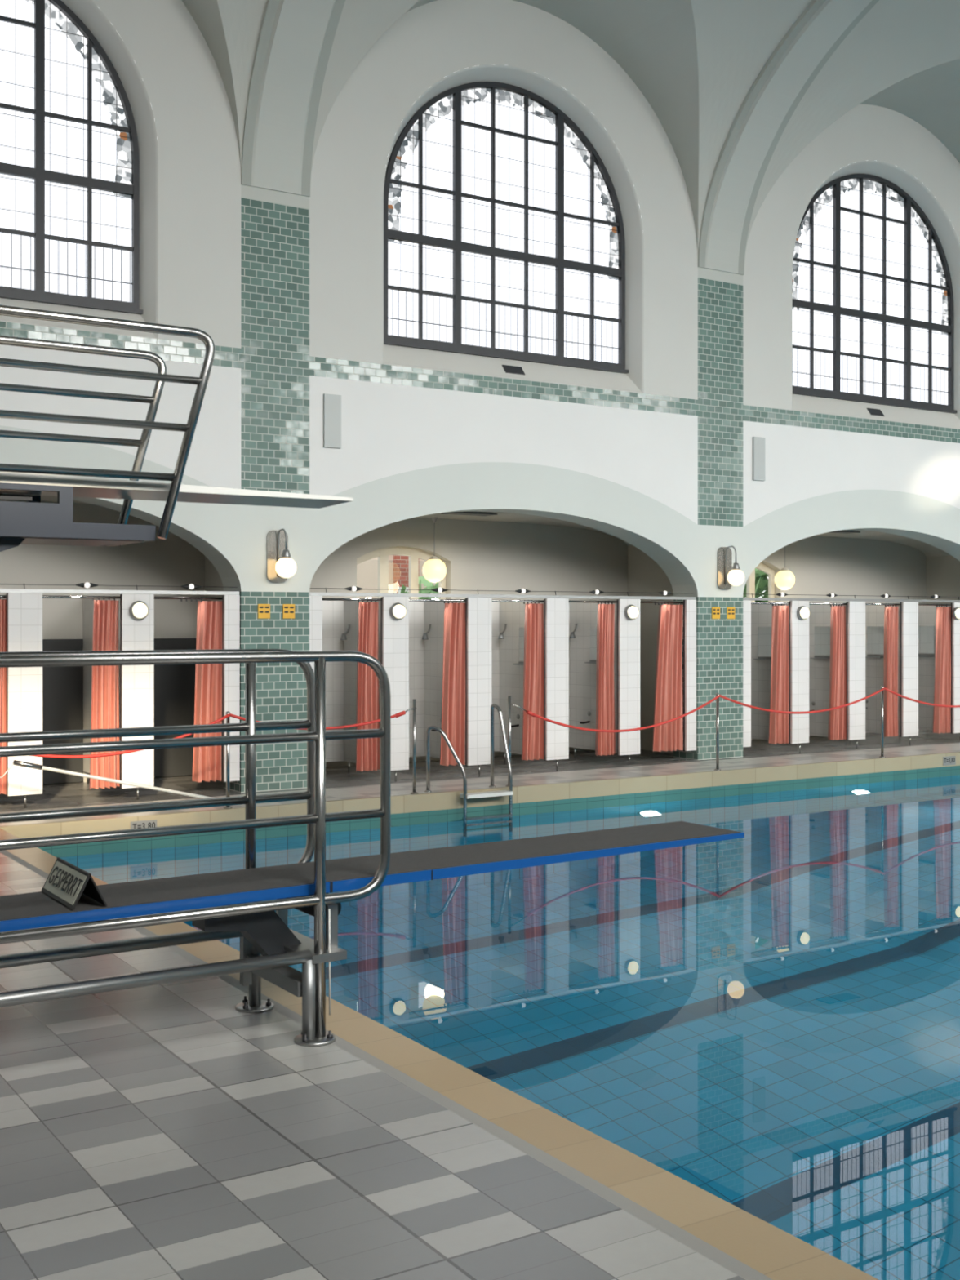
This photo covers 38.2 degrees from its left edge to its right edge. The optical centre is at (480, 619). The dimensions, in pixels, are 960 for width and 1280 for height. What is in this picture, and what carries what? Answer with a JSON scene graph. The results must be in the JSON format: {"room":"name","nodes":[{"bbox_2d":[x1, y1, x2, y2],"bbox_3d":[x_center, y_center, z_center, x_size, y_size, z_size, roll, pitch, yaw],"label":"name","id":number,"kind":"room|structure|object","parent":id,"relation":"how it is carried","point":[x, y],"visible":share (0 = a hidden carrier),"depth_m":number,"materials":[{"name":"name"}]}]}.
{"room":"indoor swimming pool","nodes":[
{"label":"indoor swimming pool","id":0,"kind":"room"},
{"bbox_2d":[0,0,959,792],"bbox_3d":[2.833,-2.585,17.221,35.520,8.570,0.450,0,0,-33],"label":"wall","id":1,"kind":"structure","parent":0,"point":[655,457],"depth_m":14.90,"materials":[{"name":"white paint"}]},
{"bbox_2d":[0,0,142,314],"bbox_3d":[-4.648,-4.475,12.437,3.340,3.090,0.090,0,0,-33],"label":"window","id":2,"kind":"structure","parent":1,"relation":"in","point":[127,131],"depth_m":12.97,"materials":[{"name":"grey metal"}]},
{"bbox_2d":[0,595,222,601],"bbox_3d":[-4.592,-0.203,12.348,5.140,0.045,0.025,0,0,-33],"label":"rail","id":3,"kind":"object","parent":1,"relation":"attached to","point":[108,597],"visible":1,"depth_m":13.07,"materials":[{"name":"silver metal"}]},
{"bbox_2d":[0,599,6,795],"bbox_3d":[-4.401,0.697,12.473,0.275,1.764,0.107,0,0,-33],"label":"shower curtain","id":4,"kind":"object","parent":3,"relation":"hanging from","point":[2,602],"visible":0.84,"depth_m":12.54,"materials":[{"name":"fabric"}]},
{"bbox_2d":[89,600,119,789],"bbox_3d":[-3.531,0.697,13.028,0.300,1.764,0.109,0,0,-33],"label":"shower curtain","id":5,"kind":"object","parent":3,"relation":"hanging from","point":[104,711],"visible":0.77,"depth_m":13.03,"materials":[{"name":"fabric"}]},
{"bbox_2d":[191,600,222,782],"bbox_3d":[-2.668,0.697,13.578,0.285,1.764,0.106,0,0,-33],"label":"shower curtain","id":6,"kind":"object","parent":3,"relation":"hanging from","point":[206,760],"visible":0.8,"depth_m":13.58,"materials":[{"name":"fabric"}]},
{"bbox_2d":[0,588,239,595],"bbox_3d":[-4.553,-0.263,12.289,5.160,0.034,0.042,0,0,-33],"label":"rail","id":7,"kind":"object","parent":1,"relation":"attached to","point":[2,590],"visible":1,"depth_m":13.01,"materials":[{"name":"silver metal"}]},
{"bbox_2d":[0,582,237,590],"bbox_3d":[-4.553,-0.316,12.289,5.160,0.067,0.069,0,0,-33],"label":"spotlight","id":8,"kind":"object","parent":7,"relation":"attached to","point":[86,584],"depth_m":13.00,"materials":[{"name":"white"}]},
{"bbox_2d":[128,600,148,620],"bbox_3d":[-3.201,-0.090,13.069,0.184,0.184,0.100,0,0,-33],"label":"lamp","id":9,"kind":"object","parent":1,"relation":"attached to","point":[138,610],"visible":1,"depth_m":13.04,"materials":[{"name":"white glass"}]},
{"bbox_2d":[257,604,270,618],"bbox_3d":[-2.142,-0.087,13.771,0.128,0.144,0.012,0,0,-33],"label":"sign","id":10,"kind":"object","parent":1,"relation":"attached to","point":[264,610],"visible":1,"depth_m":13.77,"materials":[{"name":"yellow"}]},
{"bbox_2d":[266,528,296,582],"bbox_3d":[-1.941,-0.640,13.719,0.224,0.529,0.318,0,0,-33],"label":"wall sconce","id":11,"kind":"object","parent":1,"relation":"attached to","point":[280,566],"visible":1,"depth_m":13.79,"materials":[{"name":"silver metal"}]},
{"bbox_2d":[281,549,290,558],"bbox_3d":[-1.911,-0.650,13.673,0.090,0.090,0.090,0,0,-33],"label":"socket","id":12,"kind":"object","parent":11,"relation":"attached to","point":[286,553],"depth_m":13.64,"materials":[{"name":"silver metal"}]},
{"bbox_2d":[282,604,294,618],"bbox_3d":[-1.916,-0.087,13.915,0.128,0.144,0.012,0,0,-33],"label":"sign","id":13,"kind":"object","parent":1,"relation":"attached to","point":[288,610],"visible":1,"depth_m":13.91,"materials":[{"name":"orange paint"}]},
{"bbox_2d":[240,0,345,196],"bbox_3d":[0.706,-5.850,9.548,0.740,3.140,10.280,0,0,-33],"label":"ceiling arch","id":14,"kind":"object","parent":1,"relation":"attached to","point":[295,38],"depth_m":13.61,"materials":[{"name":"paint"}]},
{"bbox_2d":[323,393,341,448],"bbox_3d":[-1.507,-2.030,14.166,0.190,0.540,0.028,0,0,-33],"label":"loudspeaker","id":15,"kind":"object","parent":1,"relation":"attached to","point":[331,402],"visible":1,"depth_m":14.15,"materials":[{"name":"grey paint"}]},
{"bbox_2d":[389,602,405,620],"bbox_3d":[-0.849,-0.090,14.570,0.184,0.184,0.100,0,0,-33],"label":"lamp","id":16,"kind":"object","parent":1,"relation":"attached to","point":[397,611],"visible":1,"depth_m":14.54,"materials":[{"name":"white glass"}]},
{"bbox_2d":[309,592,696,599],"bbox_3d":[0.438,-0.263,15.472,5.160,0.034,0.042,0,0,-33],"label":"rail","id":17,"kind":"object","parent":1,"relation":"attached to","point":[361,594],"visible":1,"depth_m":15.27,"materials":[{"name":"silver metal"}]},
{"bbox_2d":[322,598,683,604],"bbox_3d":[0.399,-0.203,15.532,5.140,0.045,0.025,0,0,-33],"label":"rail","id":18,"kind":"object","parent":1,"relation":"attached to","point":[323,599],"visible":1,"depth_m":15.40,"materials":[{"name":"silver metal"}]},
{"bbox_2d":[355,602,379,772],"bbox_3d":[-1.183,0.697,14.526,0.300,1.764,0.109,0,0,-33],"label":"shower curtain","id":19,"kind":"object","parent":18,"relation":"hanging from","point":[367,749],"visible":0.85,"depth_m":14.52,"materials":[{"name":"fabric"}]},
{"bbox_2d":[440,603,465,765],"bbox_3d":[-0.295,0.697,15.092,0.285,1.764,0.106,0,0,-33],"label":"shower curtain","id":20,"kind":"object","parent":18,"relation":"hanging from","point":[453,704],"visible":0.98,"depth_m":15.09,"materials":[{"name":"fabric"}]},
{"bbox_2d":[521,603,543,760],"bbox_3d":[0.590,0.697,15.657,0.275,1.764,0.107,0,0,-33],"label":"shower curtain","id":21,"kind":"object","parent":18,"relation":"hanging from","point":[532,740],"visible":0.99,"depth_m":15.65,"materials":[{"name":"fabric"}]},
{"bbox_2d":[595,604,615,755],"bbox_3d":[1.460,0.697,16.212,0.300,1.764,0.109,0,0,-33],"label":"shower curtain","id":22,"kind":"object","parent":18,"relation":"hanging from","point":[605,744],"visible":1,"depth_m":16.19,"materials":[{"name":"fabric"}]},
{"bbox_2d":[652,604,683,751],"bbox_3d":[2.248,0.697,16.716,0.460,1.764,0.106,0,0,-33],"label":"shower curtain","id":23,"kind":"object","parent":18,"relation":"hanging from","point":[668,698],"visible":0.99,"depth_m":16.71,"materials":[{"name":"fabric"}]},
{"bbox_2d":[383,81,628,373],"bbox_3d":[0.343,-4.475,15.621,3.340,3.090,0.090,0,0,-33],"label":"window","id":24,"kind":"structure","parent":1,"relation":"in","point":[559,117],"depth_m":15.56,"materials":[{"name":"grey metal"}]},
{"bbox_2d":[502,364,524,374],"bbox_3d":[0.375,-2.793,15.496,0.260,0.103,0.075,0,0,-33],"label":"air vent","id":25,"kind":"object","parent":1,"relation":"in","point":[508,369],"visible":1,"depth_m":15.49,"materials":[{"name":"black metal"}]},
{"bbox_2d":[624,604,638,620],"bbox_3d":[1.790,-0.090,16.253,0.184,0.184,0.100,0,0,-33],"label":"lamp","id":26,"kind":"object","parent":1,"relation":"attached to","point":[631,611],"visible":1,"depth_m":16.22,"materials":[{"name":"white glass"}]},
{"bbox_2d":[683,600,696,751],"bbox_3d":[1.935,0.671,17.110,0.880,1.833,1.190,0,0,-33],"label":"wall","id":27,"kind":"structure","parent":1,"relation":"attached to","point":[689,606],"depth_m":16.79,"materials":[{"name":"white tile"}]},
{"bbox_2d":[711,607,719,618],"bbox_3d":[2.887,-0.087,16.979,0.128,0.144,0.012,0,0,-33],"label":"sign","id":28,"kind":"object","parent":1,"relation":"attached to","point":[715,611],"visible":1,"depth_m":16.97,"materials":[{"name":"yellow paint"}]},
{"bbox_2d":[716,546,744,589],"bbox_3d":[3.082,-0.640,16.923,0.224,0.529,0.318,0,0,-33],"label":"wall sconce","id":29,"kind":"object","parent":1,"relation":"attached to","point":[726,577],"visible":1,"depth_m":17.00,"materials":[{"name":"silver metal"}]},
{"bbox_2d":[732,563,739,569],"bbox_3d":[3.112,-0.650,16.877,0.090,0.090,0.090,0,0,-33],"label":"socket","id":30,"kind":"object","parent":29,"relation":"attached to","point":[735,566],"depth_m":16.85,"materials":[{"name":"silver metal"}]},
{"bbox_2d":[726,607,734,618],"bbox_3d":[3.093,-0.087,17.111,0.128,0.144,0.012,0,0,-33],"label":"sign","id":31,"kind":"object","parent":1,"relation":"attached to","point":[730,611],"visible":1,"depth_m":17.10,"materials":[{"name":"yellow paint"}]},
{"bbox_2d":[752,436,764,480],"bbox_3d":[3.485,-2.015,17.351,0.190,0.540,0.028,0,0,-33],"label":"loudspeaker","id":32,"kind":"object","parent":1,"relation":"attached to","point":[758,443],"visible":1,"depth_m":17.33,"materials":[{"name":"grey paint"}]},
{"bbox_2d":[697,0,879,275],"bbox_3d":[5.697,-5.850,12.732,0.740,3.140,10.280,0,0,-33],"label":"ceiling arch","id":33,"kind":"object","parent":1,"relation":"attached to","point":[748,147],"depth_m":16.39,"materials":[{"name":"paint"}]},
{"bbox_2d":[796,605,809,620],"bbox_3d":[4.151,-0.090,17.759,0.184,0.184,0.100,0,0,-33],"label":"lamp","id":34,"kind":"object","parent":1,"relation":"attached to","point":[802,612],"visible":1,"depth_m":17.73,"materials":[{"name":"white glass"}]},
{"bbox_2d":[751,602,951,607],"bbox_3d":[5.390,-0.203,18.716,5.140,0.045,0.025,0,0,-33],"label":"rail","id":35,"kind":"object","parent":1,"relation":"attached to","point":[772,603],"visible":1,"depth_m":18.30,"materials":[{"name":"silver metal"}]},
{"bbox_2d":[768,605,789,744],"bbox_3d":[3.815,0.697,17.714,0.285,1.764,0.106,0,0,-33],"label":"shower curtain","id":36,"kind":"object","parent":35,"relation":"hanging from","point":[780,668],"visible":1,"depth_m":17.70,"materials":[{"name":"fabric"}]},
{"bbox_2d":[827,605,846,740],"bbox_3d":[4.700,0.697,18.278,0.275,1.764,0.107,0,0,-33],"label":"shower curtain","id":37,"kind":"object","parent":35,"relation":"hanging from","point":[837,730],"visible":0.99,"depth_m":18.26,"materials":[{"name":"fabric"}]},
{"bbox_2d":[883,606,897,737],"bbox_3d":[5.570,0.697,18.834,0.300,1.764,0.109,0,0,-33],"label":"shower curtain","id":38,"kind":"object","parent":35,"relation":"hanging from","point":[890,646],"visible":0.96,"depth_m":18.80,"materials":[{"name":"fabric"}]},
{"bbox_2d":[933,606,951,733],"bbox_3d":[6.458,0.697,19.400,0.285,1.764,0.106,0,0,-33],"label":"shower curtain","id":39,"kind":"object","parent":35,"relation":"hanging from","point":[942,691],"visible":0.98,"depth_m":19.38,"materials":[{"name":"fabric"}]},
{"bbox_2d":[742,597,959,602],"bbox_3d":[5.429,-0.263,18.656,5.160,0.034,0.042,0,0,-33],"label":"rail","id":40,"kind":"object","parent":1,"relation":"attached to","point":[744,598],"visible":1,"depth_m":18.25,"materials":[{"name":"silver metal"}]},
{"bbox_2d":[792,173,956,413],"bbox_3d":[5.334,-4.475,18.805,3.340,3.090,0.090,0,0,-33],"label":"window","id":41,"kind":"structure","parent":1,"relation":"in","point":[835,308],"depth_m":18.88,"materials":[{"name":"grey metal"}]},
{"bbox_2d":[866,408,884,416],"bbox_3d":[5.316,-2.793,18.648,0.260,0.103,0.075,0,0,-33],"label":"air vent","id":42,"kind":"object","parent":1,"relation":"in","point":[873,411],"visible":1,"depth_m":18.64,"materials":[{"name":"grey metal"}]},
{"bbox_2d":[951,607,959,620],"bbox_3d":[6.688,-0.090,19.378,0.184,0.184,0.100,0,0,-33],"label":"lamp","id":43,"kind":"object","parent":1,"relation":"attached to","point":[956,611],"visible":1,"depth_m":19.35,"materials":[{"name":"white glass"}]},
{"bbox_2d":[0,729,959,1279],"bbox_3d":[6.452,1.700,11.547,35.520,0.001,16.470,0,0,-33],"label":"floor","id":44,"kind":"structure","parent":0,"point":[168,1131],"depth_m":4.52,"materials":[{"name":"tile"}]},
{"bbox_2d":[0,592,42,808],"bbox_3d":[-4.563,0.728,13.262,0.318,1.945,1.690,0,0,-33],"label":"wall","id":45,"kind":"structure","parent":44,"relation":"on","point":[24,610],"depth_m":12.55,"materials":[{"name":"white tile"}]},
{"bbox_2d":[83,594,154,799],"bbox_3d":[-3.682,0.728,13.825,0.318,1.945,1.690,0,0,-33],"label":"wall","id":46,"kind":"structure","parent":44,"relation":"on","point":[135,682],"depth_m":13.13,"materials":[{"name":"white tile"}]},
{"bbox_2d":[0,760,242,805],"bbox_3d":[-3.305,1.433,11.957,2.689,0.531,0.043,0,0,-33],"label":"pole","id":47,"kind":"object","parent":44,"relation":"on","point":[15,762],"visible":0.92,"depth_m":11.97,"materials":[{"name":"grey"}]},
{"bbox_2d":[0,305,353,551],"bbox_3d":[-2.859,0.226,5.240,5.215,2.948,0.641,0,0,-33],"label":"springboard","id":48,"kind":"object","parent":44,"relation":"on","point":[31,522],"visible":1,"depth_m":5.84,"materials":[{"name":"grey metal"}]},
{"bbox_2d":[223,711,232,808],"bbox_3d":[-2.277,1.262,12.544,0.080,0.875,0.079,0,0,-33],"label":"post","id":49,"kind":"object","parent":44,"relation":"on","point":[228,719],"visible":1,"depth_m":12.53,"materials":[{"name":"silver metal"}]},
{"bbox_2d":[30,713,230,758],"bbox_3d":[-3.323,1.009,11.835,2.537,0.333,0.027,0,0,-33],"label":"rope","id":50,"kind":"object","parent":49,"relation":"hanging from","point":[228,714],"visible":0.6,"depth_m":11.88,"materials":[{"name":"red fabric"}]},
{"bbox_2d":[229,707,416,729],"bbox_3d":[-1.442,0.937,13.035,1.944,0.189,0.038,0,0,-33],"label":"rope","id":51,"kind":"object","parent":49,"relation":"hanging from","point":[402,713],"visible":0.52,"depth_m":13.18,"materials":[{"name":"red fabric"}]},
{"bbox_2d":[322,596,408,781],"bbox_3d":[-1.564,0.728,14.879,1.184,1.945,1.190,0,0,-33],"label":"wall","id":52,"kind":"structure","parent":44,"relation":"on","point":[393,634],"depth_m":15.38,"materials":[{"name":"white tile"}]},
{"bbox_2d":[0,648,744,1046],"bbox_3d":[-1.095,0.913,5.677,5.460,1.574,0.736,0,0,-33],"label":"springboard","id":53,"kind":"object","parent":44,"relation":"on","point":[225,904],"visible":1,"depth_m":5.64,"materials":[{"name":"silver metal"}]},
{"bbox_2d":[41,857,107,910],"bbox_3d":[-1.577,1.015,5.382,0.132,0.131,0.430,0,0,-33],"label":"sign","id":54,"kind":"object","parent":53,"relation":"on","point":[65,882],"visible":1,"depth_m":5.33,"materials":[{"name":"black paint"}]},
{"bbox_2d":[410,698,418,794],"bbox_3d":[-0.643,1.238,13.586,0.080,0.925,0.079,0,0,-33],"label":"post","id":55,"kind":"object","parent":44,"relation":"on","point":[414,792],"visible":1,"depth_m":13.57,"materials":[{"name":"silver metal"}]},
{"bbox_2d":[408,597,491,775],"bbox_3d":[-0.683,0.728,15.441,1.184,1.945,1.190,0,0,-33],"label":"wall","id":56,"kind":"structure","parent":44,"relation":"on","point":[425,656],"depth_m":15.84,"materials":[{"name":"white tile"}]},
{"bbox_2d":[424,703,513,822],"bbox_3d":[-0.107,1.826,13.828,0.874,1.949,0.321,0,0,-33],"label":"pool ladder","id":57,"kind":"object","parent":44,"relation":"attached to","point":[464,795],"visible":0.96,"depth_m":13.79,"materials":[{"name":"silver metal"}]},
{"bbox_2d":[37,765,959,857],"bbox_3d":[9.985,3.529,12.787,25.010,3.322,12.620,0,0,-33],"label":"basin","id":58,"kind":"object","parent":44,"relation":"in","point":[553,806],"visible":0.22,"depth_m":14.15,"materials":[{"name":"tile"}]},
{"bbox_2d":[0,751,959,1279],"bbox_3d":[10.031,1.785,12.715,25.470,0.170,12.910,0,0,-33],"label":"pool edge","id":59,"kind":"structure","parent":58,"relation":"attached to","point":[757,1243],"depth_m":5.33,"materials":[{"name":"tile"}]},
{"bbox_2d":[130,819,156,829],"bbox_3d":[-2.915,1.796,12.035,0.236,0.112,0.010,0,0,-33],"label":"plate","id":60,"kind":"object","parent":59,"relation":"attached to","point":[153,823],"visible":0.68,"depth_m":12.03,"materials":[{"name":"grey"}]},
{"bbox_2d":[942,755,955,765],"bbox_3d":[5.992,1.796,17.717,0.236,0.112,0.010,0,0,-33],"label":"plate","id":61,"kind":"object","parent":59,"relation":"attached to","point":[950,760],"visible":1,"depth_m":17.71,"materials":[{"name":"grey"}]},
{"bbox_2d":[58,774,959,1279],"bbox_3d":[9.985,1.990,12.787,25.010,0.001,12.620,0,0,-33],"label":"pool water","id":62,"kind":"object","parent":58,"relation":"in","point":[767,1020],"visible":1,"depth_m":7.52,"materials":[{"name":"teal liquid"}]},
{"bbox_2d":[505,695,513,786],"bbox_3d":[0.302,1.238,14.189,0.080,0.925,0.079,0,0,-33],"label":"post","id":63,"kind":"object","parent":44,"relation":"on","point":[508,696],"visible":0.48,"depth_m":14.18,"materials":[{"name":"silver metal"}]},
{"bbox_2d":[491,598,568,769],"bbox_3d":[0.198,0.728,16.003,1.184,1.945,1.190,0,0,-33],"label":"wall","id":64,"kind":"structure","parent":44,"relation":"on","point":[507,677],"depth_m":15.81,"materials":[{"name":"white tile"}]},
{"bbox_2d":[513,627,524,665],"bbox_3d":[0.507,0.307,16.194,0.090,0.435,0.300,0,0,-33],"label":"wall mirror","id":65,"kind":"object","parent":64,"relation":"attached to","point":[521,629],"visible":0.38,"depth_m":16.29,"materials":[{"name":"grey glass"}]},
{"bbox_2d":[568,599,639,764],"bbox_3d":[1.079,0.728,16.565,1.184,1.945,1.190,0,0,-33],"label":"wall","id":66,"kind":"structure","parent":44,"relation":"on","point":[582,676],"depth_m":16.50,"materials":[{"name":"white tile"}]},
{"bbox_2d":[584,627,596,663],"bbox_3d":[1.388,0.307,16.756,0.090,0.435,0.300,0,0,-33],"label":"wall mirror","id":67,"kind":"object","parent":66,"relation":"attached to","point":[593,630],"visible":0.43,"depth_m":16.84,"materials":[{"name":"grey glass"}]},
{"bbox_2d":[714,693,720,770],"bbox_3d":[2.689,1.262,15.712,0.080,0.875,0.079,0,0,-33],"label":"post","id":68,"kind":"object","parent":44,"relation":"on","point":[717,694],"visible":1,"depth_m":15.70,"materials":[{"name":"silver metal"}]},
{"bbox_2d":[511,694,720,732],"bbox_3d":[1.516,1.024,14.922,2.839,0.363,0.038,0,0,-33],"label":"rope","id":69,"kind":"object","parent":68,"relation":"hanging from","point":[527,712],"visible":1,"depth_m":14.86,"materials":[{"name":"red fabric"}]},
{"bbox_2d":[720,687,885,714],"bbox_3d":[3.852,0.970,16.412,2.722,0.276,0.027,0,0,-33],"label":"rope","id":70,"kind":"object","parent":68,"relation":"attached to","point":[883,688],"visible":1,"depth_m":16.35,"materials":[{"name":"red fabric"}]},
{"bbox_2d":[751,600,808,752],"bbox_3d":[3.427,0.728,18.062,1.184,1.945,1.190,0,0,-33],"label":"wall","id":71,"kind":"structure","parent":44,"relation":"on","point":[761,614],"depth_m":17.86,"materials":[{"name":"white tile"}]},
{"bbox_2d":[753,626,771,660],"bbox_3d":[3.736,0.307,18.254,0.090,0.435,0.300,0,0,-33],"label":"wall mirror","id":72,"kind":"object","parent":71,"relation":"attached to","point":[764,633],"visible":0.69,"depth_m":18.29,"materials":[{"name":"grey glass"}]},
{"bbox_2d":[753,657,771,660],"bbox_3d":[3.736,0.507,18.254,0.090,0.035,0.300,0,0,-33],"label":"shelf","id":73,"kind":"object","parent":72,"relation":"attached to","point":[758,658],"depth_m":18.24,"materials":[{"name":"silver metal"}]},
{"bbox_2d":[808,601,865,748],"bbox_3d":[4.308,0.728,18.624,1.184,1.945,1.190,0,0,-33],"label":"wall","id":74,"kind":"structure","parent":44,"relation":"on","point":[820,615],"depth_m":18.43,"materials":[{"name":"white tile"}]},
{"bbox_2d":[809,626,830,658],"bbox_3d":[4.617,0.307,18.816,0.090,0.435,0.300,0,0,-33],"label":"wall mirror","id":75,"kind":"object","parent":74,"relation":"attached to","point":[822,634],"visible":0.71,"depth_m":18.84,"materials":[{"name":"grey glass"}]},
{"bbox_2d":[809,655,830,658],"bbox_3d":[4.617,0.507,18.816,0.090,0.035,0.300,0,0,-33],"label":"shelf","id":76,"kind":"object","parent":75,"relation":"attached to","point":[815,656],"depth_m":18.83,"materials":[{"name":"silver metal"}]},
{"bbox_2d":[879,685,885,757],"bbox_3d":[4.976,1.258,17.171,0.080,0.885,0.079,0,0,-33],"label":"post","id":77,"kind":"object","parent":44,"relation":"on","point":[882,686],"visible":1,"depth_m":17.15,"materials":[{"name":"silver metal"}]},
{"bbox_2d":[884,687,959,707],"bbox_3d":[6.205,0.980,17.913,2.879,0.296,0.027,0,0,-33],"label":"rope","id":78,"kind":"object","parent":77,"relation":"attached to","point":[886,689],"visible":1,"depth_m":17.50,"materials":[{"name":"red fabric"}]},
{"bbox_2d":[865,601,918,744],"bbox_3d":[5.189,0.728,19.186,1.184,1.945,1.190,0,0,-33],"label":"wall","id":79,"kind":"structure","parent":44,"relation":"on","point":[908,611],"depth_m":18.99,"materials":[{"name":"white tile"}]},
{"bbox_2d":[865,626,884,657],"bbox_3d":[5.498,0.307,19.378,0.090,0.435,0.300,0,0,-33],"label":"wall mirror","id":80,"kind":"object","parent":79,"relation":"attached to","point":[875,633],"visible":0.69,"depth_m":19.39,"materials":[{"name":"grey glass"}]},
{"bbox_2d":[865,654,883,657],"bbox_3d":[5.498,0.507,19.378,0.090,0.035,0.300,0,0,-33],"label":"shelf","id":81,"kind":"object","parent":80,"relation":"attached to","point":[868,655],"depth_m":19.36,"materials":[{"name":"silver metal"}]},
{"bbox_2d":[918,602,959,733],"bbox_3d":[6.070,0.728,19.748,1.184,1.945,1.190,0,0,-33],"label":"wall","id":82,"kind":"structure","parent":44,"relation":"on","point":[926,614],"depth_m":19.87,"materials":[{"name":"white tile"}]},
{"bbox_2d":[918,626,934,657],"bbox_3d":[6.379,0.307,19.940,0.090,0.435,0.300,0,0,-33],"label":"wall mirror","id":83,"kind":"object","parent":82,"relation":"attached to","point":[926,633],"visible":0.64,"depth_m":19.94,"materials":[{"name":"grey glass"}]},
{"bbox_2d":[918,653,934,657],"bbox_3d":[6.379,0.507,19.940,0.090,0.035,0.300,0,0,-33],"label":"shelf","id":84,"kind":"object","parent":83,"relation":"attached to","point":[919,655],"depth_m":19.89,"materials":[{"name":"silver metal"}]},
{"bbox_2d":[0,493,959,784],"bbox_3d":[-0.181,0.235,16.443,17.620,2.930,1.480,0,0,-33],"label":"wall","id":85,"kind":"structure","parent":0,"point":[504,553],"depth_m":17.34,"materials":[{"name":"paint"}]},
{"bbox_2d":[42,639,83,784],"bbox_3d":[-4.562,0.945,14.231,0.985,1.490,0.073,0,0,-33],"label":"door","id":86,"kind":"structure","parent":85,"relation":"in","point":[62,686],"depth_m":14.38,"materials":[{"name":"grey laminate"}]},
{"bbox_2d":[88,638,196,781],"bbox_3d":[-3.561,0.945,14.870,1.270,1.490,0.073,0,0,-33],"label":"door","id":87,"kind":"structure","parent":85,"relation":"in","point":[174,684],"depth_m":15.03,"materials":[{"name":"grey laminate"}]},
{"bbox_2d":[340,624,350,639],"bbox_3d":[-1.484,0.136,15.400,0.071,0.178,0.186,0,0,24],"label":"shower fixture","id":88,"kind":"object","parent":85,"relation":"attached to","point":[343,636],"visible":1,"depth_m":15.33,"materials":[{"name":"silver metal"}]},
{"bbox_2d":[356,546,445,599],"bbox_3d":[-0.982,-0.142,16.750,1.290,1.485,0.060,0,0,-33],"label":"window","id":89,"kind":"structure","parent":85,"relation":"in","point":[414,554],"depth_m":16.75,"materials":[{"name":"beige paint"}]},
{"bbox_2d":[422,624,431,639],"bbox_3d":[-0.603,0.136,15.962,0.071,0.178,0.186,0,0,24],"label":"shower fixture","id":90,"kind":"object","parent":85,"relation":"attached to","point":[425,635],"visible":1,"depth_m":15.90,"materials":[{"name":"silver metal"}]},
{"bbox_2d":[422,517,446,582],"bbox_3d":[-0.538,-0.827,16.381,0.284,0.767,0.284,0,0,-33],"label":"pendant lamp","id":91,"kind":"object","parent":85,"relation":"hanging from","point":[434,570],"visible":1,"depth_m":16.29,"materials":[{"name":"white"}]},
{"bbox_2d":[440,511,497,515],"bbox_3d":[-0.121,-1.212,15.847,0.600,0.013,0.250,0,0,-33],"label":"air vent","id":92,"kind":"object","parent":85,"relation":"in","point":[452,513],"visible":0.93,"depth_m":15.77,"materials":[{"name":"grey metal"}]},
{"bbox_2d":[498,623,506,639],"bbox_3d":[0.278,0.136,16.524,0.071,0.178,0.186,0,0,24],"label":"shower fixture","id":93,"kind":"object","parent":85,"relation":"attached to","point":[501,634],"visible":1,"depth_m":16.45,"materials":[{"name":"silver metal"}]},
{"bbox_2d":[569,623,577,638],"bbox_3d":[1.159,0.136,17.086,0.071,0.178,0.186,0,0,24],"label":"shower fixture","id":94,"kind":"object","parent":85,"relation":"attached to","point":[572,634],"visible":1,"depth_m":17.02,"materials":[{"name":"silver metal"}]},
{"bbox_2d":[746,562,774,602],"bbox_3d":[3.697,-0.142,19.735,1.290,1.485,0.060,0,0,-33],"label":"window","id":95,"kind":"structure","parent":85,"relation":"in","point":[770,571],"depth_m":19.95,"materials":[{"name":"beige paint"}]},
{"bbox_2d":[774,546,795,590],"bbox_3d":[4.271,-0.803,19.449,0.284,0.767,0.284,0,0,-33],"label":"pendant lamp","id":96,"kind":"object","parent":85,"relation":"hanging from","point":[784,580],"visible":0.91,"depth_m":19.36,"materials":[{"name":"white glass"}]},
{"bbox_2d":[829,530,860,533],"bbox_3d":[4.920,-1.212,19.063,0.600,0.013,0.250,0,0,-33],"label":"air vent","id":97,"kind":"object","parent":85,"relation":"in","point":[835,531],"visible":0.64,"depth_m":19.04,"materials":[{"name":"grey metal"}]},
{"bbox_2d":[182,0,959,256],"bbox_3d":[6.918,-5.830,10.818,35.520,3.100,14.740,0,0,-33],"label":"ceiling","id":98,"kind":"structure","parent":0,"point":[695,63],"depth_m":15.81,"materials":[{"name":"paint"}]},
{"label":"outside","id":99,"kind":"structure","parent":0,"visible":0},
{"label":"ground","id":100,"kind":"structure","parent":99,"visible":0},
{"bbox_2d":[356,555,436,598],"bbox_3d":[-2.972,-0.350,30.041,4.500,5.100,6.150,0,0,-33],"label":"brick house","id":101,"kind":"structure","parent":100,"relation":"on","point":[367,571],"depth_m":27.29,"materials":[{"name":"white paint"}]},
{"bbox_2d":[391,576,438,599],"bbox_3d":[-0.820,0.491,23.441,2.686,2.531,2.507,0,0,-33],"label":"shrub","id":102,"kind":"object","parent":100,"relation":"on","point":[429,585],"visible":0.03,"depth_m":23.30,"materials":[{"name":"green plant"}]},
{"bbox_2d":[742,568,768,602],"bbox_3d":[5.174,-0.359,24.465,3.203,4.121,3.191,0,0,-33],"label":"shrub","id":103,"kind":"object","parent":100,"relation":"on","point":[761,579],"visible":0.03,"depth_m":23.61,"materials":[{"name":"green plant"}]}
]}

